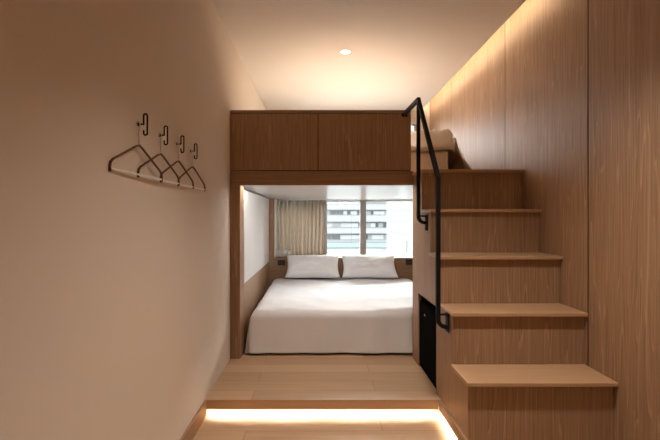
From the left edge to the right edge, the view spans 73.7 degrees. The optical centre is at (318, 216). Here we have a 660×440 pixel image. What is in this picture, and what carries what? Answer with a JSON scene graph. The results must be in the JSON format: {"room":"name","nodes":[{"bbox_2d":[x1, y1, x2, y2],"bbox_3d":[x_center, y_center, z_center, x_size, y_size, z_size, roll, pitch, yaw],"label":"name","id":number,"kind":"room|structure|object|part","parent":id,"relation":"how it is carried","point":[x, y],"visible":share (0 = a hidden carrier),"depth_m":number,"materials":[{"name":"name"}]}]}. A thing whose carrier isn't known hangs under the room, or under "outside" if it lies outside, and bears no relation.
{"room":"hotel room","nodes":[
{"label":"hotel room","id":0,"kind":"room"},
{"bbox_2d":[0,0,265,439],"bbox_3d":[-0.772,-0.193,2.442,0.120,2.950,7.384,0,0,0],"label":"wall","id":1,"kind":"structure","parent":0,"point":[115,285],"depth_m":1.50,"materials":[{"name":"beige paint"}]},
{"bbox_2d":[137,113,147,135],"bbox_3d":[-0.692,-0.364,1.731,0.040,0.090,0.016,0,0,0],"label":"wall hook","id":2,"kind":"object","parent":1,"relation":"attached to","point":[144,114],"visible":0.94,"depth_m":1.73,"materials":[{"name":"black metal"}]},
{"bbox_2d":[108,121,162,181],"bbox_3d":[-0.696,-0.262,1.703,0.009,0.217,0.442,0,0,3],"label":"hanger","id":3,"kind":"object","parent":2,"relation":"hanging from","point":[135,146],"visible":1,"depth_m":1.69,"materials":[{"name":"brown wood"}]},
{"bbox_3d":[-0.701,-0.217,1.593,0.008,0.126,0.221,0,0,3],"label":"arm","id":4,"kind":"part","parent":3,"relation":"part of","materials":[{"name":"brown wood"}]},
{"bbox_3d":[-0.691,-0.217,1.813,0.008,0.126,0.221,0,0,3],"label":"arm","id":5,"kind":"part","parent":3,"relation":"part of","materials":[{"name":"brown wood"}]},
{"bbox_2d":[159,125,167,144],"bbox_3d":[-0.692,-0.364,1.961,0.040,0.090,0.016,0,0,0],"label":"wall hook","id":6,"kind":"object","parent":1,"relation":"attached to","point":[163,134],"visible":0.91,"depth_m":1.96,"materials":[{"name":"black metal"}]},
{"bbox_2d":[137,133,179,185],"bbox_3d":[-0.696,-0.262,1.936,0.009,0.217,0.442,0,0,3],"label":"hanger","id":7,"kind":"object","parent":6,"relation":"hanging from","point":[160,153],"visible":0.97,"depth_m":1.93,"materials":[{"name":"brown wood"}]},
{"bbox_3d":[-0.701,-0.217,1.826,0.008,0.126,0.221,0,0,3],"label":"arm","id":8,"kind":"part","parent":7,"relation":"part of","materials":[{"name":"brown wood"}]},
{"bbox_3d":[-0.691,-0.217,2.046,0.008,0.126,0.221,0,0,3],"label":"arm","id":9,"kind":"part","parent":7,"relation":"part of","materials":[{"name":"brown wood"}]},
{"bbox_2d":[176,135,184,152],"bbox_3d":[-0.692,-0.364,2.198,0.040,0.090,0.016,0,0,0],"label":"wall hook","id":10,"kind":"object","parent":1,"relation":"attached to","point":[181,136],"visible":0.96,"depth_m":2.20,"materials":[{"name":"black metal"}]},
{"bbox_2d":[160,142,193,188],"bbox_3d":[-0.696,-0.262,2.181,0.009,0.217,0.442,0,0,3],"label":"hanger","id":11,"kind":"object","parent":10,"relation":"hanging from","point":[174,163],"visible":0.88,"depth_m":2.21,"materials":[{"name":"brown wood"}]},
{"bbox_3d":[-0.701,-0.217,2.071,0.008,0.126,0.221,0,0,3],"label":"arm","id":12,"kind":"part","parent":11,"relation":"part of","materials":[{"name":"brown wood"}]},
{"bbox_3d":[-0.691,-0.217,2.291,0.008,0.126,0.221,0,0,3],"label":"arm","id":13,"kind":"part","parent":11,"relation":"part of","materials":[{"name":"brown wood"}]},
{"bbox_2d":[180,400,205,439],"bbox_3d":[-0.705,1.184,0.740,0.014,0.096,3.980,0,0,0],"label":"baseboard","id":14,"kind":"structure","parent":1,"relation":"attached to","point":[193,427],"depth_m":2.49,"materials":[{"name":"brown wood"}]},
{"bbox_2d":[190,143,197,158],"bbox_3d":[-0.692,-0.364,2.436,0.040,0.090,0.016,0,0,0],"label":"wall hook","id":15,"kind":"object","parent":1,"relation":"attached to","point":[195,143],"visible":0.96,"depth_m":2.43,"materials":[{"name":"black metal"}]},
{"bbox_2d":[177,150,205,190],"bbox_3d":[-0.696,-0.262,2.425,0.009,0.217,0.442,0,0,3],"label":"hanger","id":16,"kind":"object","parent":15,"relation":"hanging from","point":[192,166],"visible":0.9,"depth_m":2.44,"materials":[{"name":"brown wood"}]},
{"bbox_3d":[-0.691,-0.217,2.535,0.008,0.126,0.221,0,0,3],"label":"arm","id":17,"kind":"part","parent":16,"relation":"part of","materials":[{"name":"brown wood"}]},
{"bbox_2d":[244,262,268,350],"bbox_3d":[-0.671,0.850,4.614,0.078,0.571,1.818,0,0,0],"label":"wainscot","id":18,"kind":"structure","parent":1,"relation":"attached to","point":[255,288],"depth_m":4.25,"materials":[{"name":"brown wood"}]},
{"bbox_2d":[244,190,268,282],"bbox_3d":[-0.669,0.167,4.614,0.081,0.790,1.818,0,0,0],"label":"wall panel","id":19,"kind":"object","parent":1,"relation":"attached to","point":[256,207],"visible":0.76,"depth_m":4.36,"materials":[{"name":"paint"}]},
{"bbox_2d":[269,199,273,257],"bbox_3d":[-0.635,0.141,5.755,0.151,0.735,0.457,0,0,0],"label":"trim","id":20,"kind":"structure","parent":1,"relation":"attached to","point":[271,201],"depth_m":5.53,"materials":[{"name":"brown wood"}]},
{"bbox_2d":[193,407,457,439],"bbox_3d":[0.396,1.257,0.798,2.216,0.050,4.096,0,0,0],"label":"floor","id":21,"kind":"structure","parent":0,"point":[218,424],"depth_m":2.60,"materials":[{"name":"brown wood"}]},
{"bbox_2d":[205,351,440,404],"bbox_3d":[0.396,1.151,4.359,2.216,0.030,3.250,0,0,0],"label":"platform","id":22,"kind":"object","parent":21,"relation":"on","point":[262,376],"visible":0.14,"depth_m":3.08,"materials":[{"name":"brown wood"}]},
{"bbox_2d":[206,400,437,408],"bbox_3d":[0.016,1.166,2.740,1.452,0.059,0.018,0,0,0],"label":"trim","id":23,"kind":"structure","parent":22,"relation":"attached to","point":[210,404],"depth_m":2.73,"materials":[{"name":"brown wood"}]},
{"bbox_2d":[230,110,413,358],"bbox_3d":[0.023,0.140,3.611,1.467,1.992,0.183,0,0,0],"label":"bunk","id":24,"kind":"object","parent":22,"relation":"on","point":[268,147],"visible":0.97,"depth_m":3.52,"materials":[{"name":"brown wood"}]},
{"bbox_3d":[-0.671,0.440,3.611,0.079,1.391,0.183,0,0,0],"label":"post","id":25,"kind":"part","parent":24,"relation":"part of","materials":[{"name":"brown wood"}]},
{"bbox_3d":[-0.361,-0.600,3.530,0.701,0.450,0.020,0,0,0],"label":"parapet panel","id":26,"kind":"part","parent":24,"relation":"part of","materials":[{"name":"brown wood"}]},
{"bbox_3d":[0.366,-0.600,3.530,0.740,0.450,0.020,0,0,0],"label":"parapet panel","id":27,"kind":"part","parent":24,"relation":"part of","materials":[{"name":"brown wood"}]},
{"bbox_2d":[269,258,412,286],"bbox_3d":[0.324,0.825,5.536,2.069,0.622,0.020,0,0,0],"label":"headboard","id":28,"kind":"object","parent":22,"relation":"on","point":[276,271],"visible":0.02,"depth_m":5.53,"materials":[{"name":"brown wood"}]},
{"bbox_2d":[278,260,284,264],"bbox_3d":[-0.471,0.572,5.520,0.095,0.068,0.012,0,0,0],"label":"power socket","id":29,"kind":"object","parent":28,"relation":"attached to","point":[280,262],"visible":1,"depth_m":5.52,"materials":[{"name":"black plastic"}]},
{"bbox_2d":[406,259,411,264],"bbox_3d":[1.130,0.566,5.520,0.085,0.070,0.012,0,0,0],"label":"power socket","id":30,"kind":"object","parent":28,"relation":"attached to","point":[408,261],"visible":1,"depth_m":5.52,"materials":[{"name":"black plastic"}]},
{"bbox_2d":[420,301,435,387],"bbox_3d":[1.031,0.887,3.099,0.537,0.495,0.502,0,0,0],"label":"mini fridge","id":31,"kind":"object","parent":22,"relation":"on","point":[427,309],"visible":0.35,"depth_m":3.10,"materials":[{"name":"black metal"}]},
{"bbox_2d":[412,169,618,439],"bbox_3d":[1.124,0.441,2.884,0.759,1.580,1.357,0,0,0],"label":"staircase","id":32,"kind":"structure","parent":21,"relation":"on","point":[510,365],"depth_m":2.50,"materials":[{"name":"brown wood"}]},
{"bbox_2d":[402,97,448,332],"bbox_3d":[0.718,-0.083,3.039,0.085,1.516,0.965,0,0,-2],"label":"stair handrail","id":33,"kind":"object","parent":32,"relation":"attached to","point":[417,102],"visible":1,"depth_m":2.61,"materials":[{"name":"black metal"}]},
{"bbox_3d":[0.720,-0.378,3.098,0.063,0.859,0.028,0,0,0],"label":"post","id":34,"kind":"part","parent":33,"relation":"part of","materials":[{"name":"black metal"}]},
{"bbox_3d":[0.754,0.040,3.098,0.009,0.110,0.060,0,0,0],"label":"bracket plate","id":35,"kind":"part","parent":33,"relation":"part of","materials":[{"name":"black metal"}]},
{"bbox_3d":[0.754,0.620,2.587,0.009,0.110,0.060,0,0,0],"label":"bracket plate","id":36,"kind":"part","parent":33,"relation":"part of","materials":[{"name":"black metal"}]},
{"bbox_3d":[0.768,0.404,2.901,0.020,1.462,1.324,0,0,0],"label":"panel","id":37,"kind":"part","parent":32,"relation":"part of","materials":[{"name":"brown wood"}]},
{"bbox_2d":[243,185,412,199],"bbox_3d":[0.396,-0.255,4.834,2.213,0.052,2.298,0,0,0],"label":"ceiling","id":38,"kind":"structure","parent":0,"point":[270,192],"depth_m":4.53,"materials":[{"name":"white paint"}]},
{"bbox_2d":[278,200,324,254],"bbox_3d":[0.374,0.140,5.849,1.871,0.735,0.130,0,0,0],"label":"curtain","id":39,"kind":"object","parent":38,"relation":"hanging from","point":[300,223],"visible":0.94,"depth_m":5.81,"materials":[{"name":"beige fabric"}]},
{"bbox_2d":[212,0,525,110],"bbox_3d":[0.332,-1.454,2.367,2.088,0.028,7.234,0,0,0],"label":"ceiling","id":40,"kind":"structure","parent":0,"point":[403,51],"depth_m":3.69,"materials":[{"name":"white paint"}]},
{"bbox_2d":[339,49,351,53],"bbox_3d":[0.230,-1.437,3.828,0.106,0.004,0.106,0,0,0],"label":"recessed light","id":41,"kind":"object","parent":40,"relation":"in","point":[344,51],"visible":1,"depth_m":3.82,"materials":[{"name":"white paint"}]},
{"bbox_2d":[410,101,429,129],"bbox_3d":[0.404,-0.193,6.059,2.232,2.950,0.150,0,0,0],"label":"wall","id":42,"kind":"structure","parent":0,"point":[426,108],"depth_m":5.98,"materials":[{"name":"beige paint"}]},
{"bbox_2d":[274,199,277,256],"bbox_3d":[-0.554,0.141,5.756,0.012,0.735,0.455,0,0,0],"label":"trim","id":43,"kind":"structure","parent":42,"relation":"attached to","point":[275,200],"depth_m":5.54,"materials":[{"name":"white paint"}]},
{"bbox_2d":[274,254,412,257],"bbox_3d":[0.324,0.511,5.755,2.069,0.003,0.456,0,0,0],"label":"window sill","id":44,"kind":"structure","parent":42,"relation":"attached to","point":[396,255],"depth_m":5.98,"materials":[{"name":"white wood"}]},
{"bbox_2d":[276,249,291,256],"bbox_3d":[-0.460,0.463,5.660,0.211,0.091,0.080,0,0,0],"label":"box","id":45,"kind":"object","parent":44,"relation":"on","point":[279,252],"visible":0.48,"depth_m":5.62,"materials":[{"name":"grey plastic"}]},
{"bbox_3d":[-0.513,0.462,5.622,0.081,0.072,0.004,0,0,0],"label":"plate","id":46,"kind":"part","parent":45,"relation":"part of","materials":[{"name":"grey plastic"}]},
{"bbox_2d":[281,200,412,253],"bbox_3d":[0.375,0.142,6.014,1.870,0.736,0.080,0,0,0],"label":"window","id":47,"kind":"structure","parent":42,"relation":"in","point":[362,202],"depth_m":5.98,"materials":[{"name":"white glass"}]},
{"bbox_2d":[430,0,659,439],"bbox_3d":[1.564,-0.193,2.442,0.120,2.950,7.384,0,0,0],"label":"wall","id":48,"kind":"structure","parent":0,"point":[566,93],"depth_m":2.44,"materials":[{"name":"brown wood"}]},
{"bbox_3d":[1.512,-0.199,5.502,0.016,2.862,0.964,0,0,0],"label":"wall panel","id":49,"kind":"part","parent":48,"relation":"part of","materials":[{"name":"brown wood"}]},
{"bbox_3d":[1.512,-0.199,4.285,0.016,2.862,1.441,0,0,0],"label":"wall panel","id":50,"kind":"part","parent":48,"relation":"part of","materials":[{"name":"brown wood"}]},
{"bbox_3d":[1.512,-0.199,3.010,0.016,2.862,1.086,0,0,0],"label":"wall panel","id":51,"kind":"part","parent":48,"relation":"part of","materials":[{"name":"brown wood"}]},
{"bbox_3d":[1.512,-0.199,1.777,0.016,2.862,1.354,0,0,0],"label":"wall panel","id":52,"kind":"part","parent":48,"relation":"part of","materials":[{"name":"brown wood"}]},
{"bbox_3d":[0.396,-0.314,4.751,2.213,0.066,2.463,0,0,0],"label":"floor","id":53,"kind":"structure","parent":0,"visible":0},
{"bbox_2d":[410,151,447,171],"bbox_3d":[0.262,-0.467,4.736,1.764,0.234,1.728,0,0,0],"label":"mattress","id":54,"kind":"object","parent":53,"relation":"on","point":[441,156],"visible":0.13,"depth_m":3.87,"materials":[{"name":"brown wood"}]},
{"bbox_2d":[411,129,470,168],"bbox_3d":[0.379,-0.582,4.575,1.970,0.444,1.470,0,0,0],"label":"duvet","id":55,"kind":"object","parent":54,"relation":"on","point":[443,140],"visible":0.07,"depth_m":3.89,"materials":[{"name":"beige fabric"}]},
{"bbox_3d":[0.290,0.971,4.625,1.520,0.328,1.780,0,0,0],"label":"double bed","id":56,"kind":"object","parent":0,"visible":0},
{"bbox_2d":[245,278,412,353],"bbox_3d":[0.294,0.938,4.495,1.832,0.388,1.804,0,0,0],"label":"duvet","id":57,"kind":"object","parent":56,"relation":"on","point":[336,315],"visible":0.78,"depth_m":3.65,"materials":[{"name":"white fabric"}]},
{"bbox_2d":[285,255,339,277],"bbox_3d":[-0.078,0.602,5.382,0.665,0.269,0.280,0,0,0],"label":"pillow","id":58,"kind":"object","parent":57,"relation":"on","point":[299,266],"visible":1,"depth_m":5.28,"materials":[{"name":"white fabric"}]},
{"bbox_2d":[341,255,397,277],"bbox_3d":[0.612,0.601,5.382,0.675,0.269,0.280,0,0,0],"label":"pillow","id":59,"kind":"object","parent":57,"relation":"on","point":[355,266],"visible":1,"depth_m":5.29,"materials":[{"name":"white fabric"}]},
{"label":"outside","id":60,"kind":"structure","parent":0,"visible":0},
{"bbox_3d":[0.000,21.332,134.000,300.000,0.200,252.000,0,0,0],"label":"ground","id":61,"kind":"structure","parent":60,"visible":0},
{"bbox_2d":[327,201,385,252],"bbox_3d":[3.000,3.732,120.850,74.000,35.000,22.300,0,0,0],"label":"office building","id":62,"kind":"structure","parent":61,"relation":"on","point":[343,217],"depth_m":109.99,"materials":[{"name":"white glass"}]}
]}

